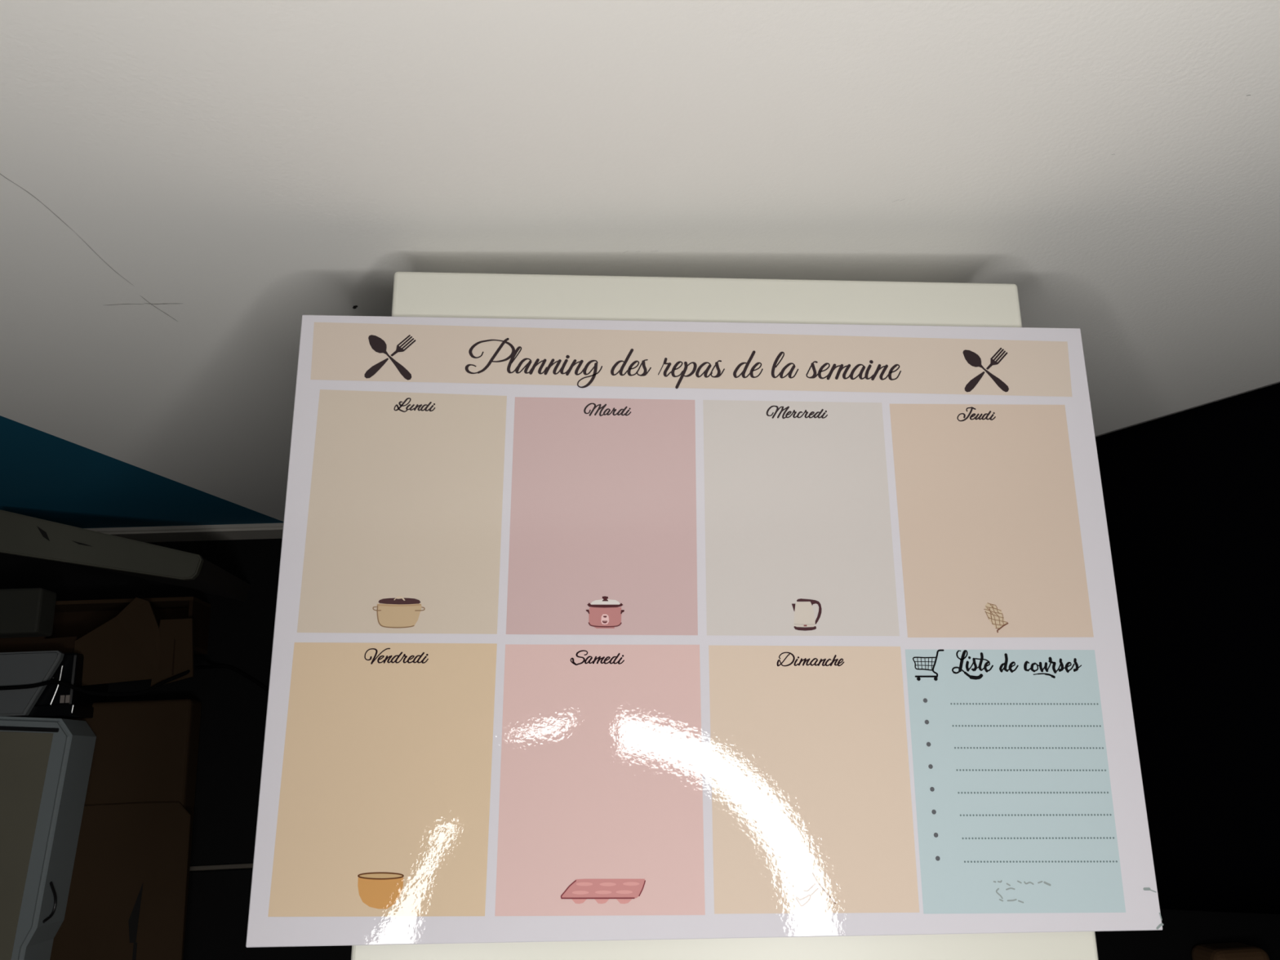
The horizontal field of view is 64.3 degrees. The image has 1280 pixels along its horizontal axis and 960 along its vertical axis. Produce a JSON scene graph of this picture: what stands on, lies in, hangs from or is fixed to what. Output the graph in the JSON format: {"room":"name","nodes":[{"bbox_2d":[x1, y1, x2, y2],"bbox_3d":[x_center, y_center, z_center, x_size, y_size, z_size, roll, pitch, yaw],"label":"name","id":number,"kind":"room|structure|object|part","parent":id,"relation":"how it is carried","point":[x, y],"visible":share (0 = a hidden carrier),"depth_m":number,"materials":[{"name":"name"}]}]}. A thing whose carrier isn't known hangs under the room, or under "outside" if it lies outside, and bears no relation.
{"room":"storage room","nodes":[
{"label":"storage room","id":0,"kind":"room"},
{"bbox_2d":[0,715,96,959],"bbox_3d":[-0.767,0.443,1.004,0.363,0.060,0.416,3,74,-3],"label":"appliance","id":1,"kind":"object","parent":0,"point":[46,763],"visible":1,"depth_m":1.02,"materials":[{"name":"grey"}]},
{"bbox_3d":[-0.770,0.435,0.976,0.333,0.001,0.386,3,74,-3],"label":"recessed panel","id":2,"kind":"part","parent":1,"relation":"part of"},
{"bbox_2d":[0,0,1279,528],"bbox_3d":[-0.012,-0.345,0.047,6.000,2.500,0.120,-1,74,-4],"label":"wall","id":3,"kind":"structure","parent":0,"point":[183,183],"depth_m":0.51,"materials":[{"name":"white paint"}]},
{"bbox_2d":[83,523,283,542],"bbox_3d":[-0.082,0.051,1.207,6.000,0.048,0.007,-1,74,-4],"label":"baseboard","id":4,"kind":"structure","parent":3,"relation":"attached to","point":[257,531],"depth_m":1.16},
{"bbox_2d":[0,538,1279,959],"bbox_3d":[-0.017,1.584,0.832,6.000,0.060,3.405,-1,74,-4],"label":"floor","id":5,"kind":"structure","parent":0,"point":[233,710],"depth_m":1.15,"materials":[{"name":"grey tile"}]},
{"bbox_2d":[8,652,108,719],"bbox_3d":[-0.633,0.225,1.102,0.083,0.088,0.066,-1,74,-4],"label":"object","id":6,"kind":"object","parent":5,"relation":"on","point":[55,701],"visible":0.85,"depth_m":1.07,"materials":[{"name":"black plastic"}]},
{"bbox_2d":[0,650,64,716],"bbox_3d":[-0.685,0.212,1.053,0.163,0.009,0.065,-1,74,-4],"label":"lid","id":7,"kind":"object","parent":6,"relation":"on","point":[24,668],"visible":1,"depth_m":1.05,"materials":[{"name":"grey plastic"}]},
{"bbox_2d":[0,596,210,687],"bbox_3d":[-0.638,0.183,1.120,0.310,0.077,0.102,-1,74,-4],"label":"carton","id":8,"kind":"object","parent":5,"relation":"on","point":[157,639],"visible":0.86,"depth_m":1.10,"materials":[{"name":"brown cardboard"}]},
{"bbox_2d":[0,587,56,638],"bbox_3d":[-0.681,0.142,1.082,0.100,0.034,0.048,-1,74,-4],"label":"box","id":9,"kind":"object","parent":8,"relation":"on","point":[26,612],"visible":1,"depth_m":1.07,"materials":[{"name":"black"}]},
{"bbox_2d":[0,509,250,601],"bbox_3d":[-0.552,0.096,1.101,0.210,0.171,0.042,13,74,0],"label":"board","id":10,"kind":"object","parent":5,"relation":"on","point":[20,535],"visible":1,"depth_m":1.02,"materials":[{"name":"black"}]},
{"bbox_2d":[49,698,201,959],"bbox_3d":[-0.729,0.519,1.038,0.522,0.041,0.559,-1,74,-4],"label":"cardboard box","id":11,"kind":"object","parent":5,"relation":"on","point":[127,898],"visible":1,"depth_m":1.07,"materials":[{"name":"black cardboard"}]},
{"bbox_2d":[0,664,268,696],"bbox_3d":[-0.588,0.220,1.100,0.444,0.101,0.064,4,74,-2],"label":"power cable","id":12,"kind":"object","parent":5,"relation":"on","point":[215,666],"visible":0.92,"depth_m":1.08,"materials":[{"name":"black rubber"}]},
{"bbox_2d":[351,271,1098,959],"bbox_3d":[0.020,0.181,0.838,0.344,0.699,0.409,0,74,-3],"label":"side table","id":13,"kind":"object","parent":5,"relation":"on","point":[415,294],"visible":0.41,"depth_m":0.55,"materials":[{"name":"beige paint"}]},
{"bbox_2d":[245,315,1163,947],"bbox_3d":[0.034,0.062,0.506,0.420,0.003,0.305,0,74,-3],"label":"planner","id":14,"kind":"object","parent":13,"relation":"on","point":[584,630],"visible":1,"depth_m":0.50,"materials":[{"name":"multicoloured"}]},
{"bbox_2d":[357,871,404,908],"bbox_3d":[-0.117,0.186,0.460,0.021,0.001,0.016,0,74,-3],"label":"picture","id":15,"kind":"object","parent":14,"relation":"on","point":[375,890],"depth_m":0.46,"materials":[{"name":"brown paper"}]},
{"bbox_3d":[-0.118,0.137,0.474,0.098,0.001,0.123,0,74,-3],"label":"day panel","id":16,"kind":"part","parent":14,"relation":"part of","materials":[{"name":"beige paper"}]},
{"bbox_2d":[372,595,425,628],"bbox_3d":[-0.117,0.064,0.495,0.025,0.001,0.016,0,74,-3],"label":"picture","id":17,"kind":"object","parent":14,"relation":"on","point":[388,611],"depth_m":0.49,"materials":[{"name":"beige paper"}]},
{"bbox_3d":[-0.117,0.014,0.509,0.097,0.001,0.125,0,74,-3],"label":"day panel","id":18,"kind":"part","parent":14,"relation":"part of","materials":[{"name":"beige paper"}]},
{"bbox_3d":[-0.018,0.139,0.480,0.096,0.001,0.123,0,74,-3],"label":"day panel","id":19,"kind":"part","parent":14,"relation":"part of","materials":[{"name":"pink paper"}]},
{"bbox_3d":[-0.018,0.017,0.515,0.095,0.001,0.123,0,74,-3],"label":"day panel","id":20,"kind":"part","parent":14,"relation":"part of","materials":[{"name":"pink paper"}]},
{"bbox_2d":[560,879,645,903],"bbox_3d":[-0.017,0.188,0.466,0.039,0.001,0.011,0,74,-3],"label":"picture","id":21,"kind":"object","parent":14,"relation":"on","point":[572,891],"depth_m":0.47,"materials":[{"name":"pink paper"}]},
{"bbox_2d":[586,595,624,628],"bbox_3d":[-0.017,0.065,0.501,0.019,0.001,0.016,0,74,-3],"label":"picture","id":22,"kind":"object","parent":14,"relation":"on","point":[602,611],"depth_m":0.50,"materials":[{"name":"pink paper"}]},
{"bbox_3d":[0.081,0.018,0.520,0.097,0.001,0.124,0,74,-3],"label":"day panel","id":23,"kind":"part","parent":14,"relation":"part of","materials":[{"name":"white paper"}]},
{"bbox_2d":[791,598,822,631],"bbox_3d":[0.083,0.067,0.506,0.015,0.001,0.016,0,74,-3],"label":"picture","id":24,"kind":"object","parent":14,"relation":"on","point":[806,613],"depth_m":0.51,"materials":[{"name":"beige paper"}]},
{"bbox_3d":[0.082,0.141,0.485,0.096,0.001,0.123,0,74,-3],"label":"day panel","id":25,"kind":"part","parent":14,"relation":"part of","materials":[{"name":"beige paper"}]},
{"bbox_2d":[795,872,835,906],"bbox_3d":[0.081,0.190,0.471,0.018,0.001,0.014,0,74,-3],"label":"picture","id":26,"kind":"object","parent":14,"relation":"on","point":[812,889],"depth_m":0.47,"materials":[{"name":"white paper"}]},
{"bbox_2d":[912,648,944,680],"bbox_3d":[0.143,0.091,0.503,0.016,0.001,0.015,0,74,-3],"label":"picture","id":27,"kind":"object","parent":14,"relation":"on","point":[928,664],"depth_m":0.50,"materials":[{"name":"black paper"}]},
{"bbox_3d":[0.180,0.019,0.526,0.096,0.001,0.124,0,74,-3],"label":"day panel","id":28,"kind":"part","parent":14,"relation":"part of","materials":[{"name":"beige paper"}]},
{"bbox_2d":[983,602,1008,632],"bbox_3d":[0.179,0.068,0.512,0.008,0.001,0.015,-27,78,-10],"label":"picture","id":29,"kind":"object","parent":14,"relation":"on","point":[995,614],"depth_m":0.51,"materials":[{"name":"beige paper"}]},
{"bbox_3d":[0.179,0.143,0.491,0.098,0.001,0.122,0,74,-3],"label":"list panel","id":30,"kind":"part","parent":14,"relation":"part of","materials":[{"name":"teal paper"}]},
{"bbox_2d":[1191,942,1269,959],"bbox_3d":[0.648,0.576,1.099,0.065,0.056,0.135,-1,74,-4],"label":"carton","id":31,"kind":"object","parent":5,"relation":"on","point":[1233,950],"visible":1,"depth_m":1.10,"materials":[{"name":"cardboard"}]}
]}

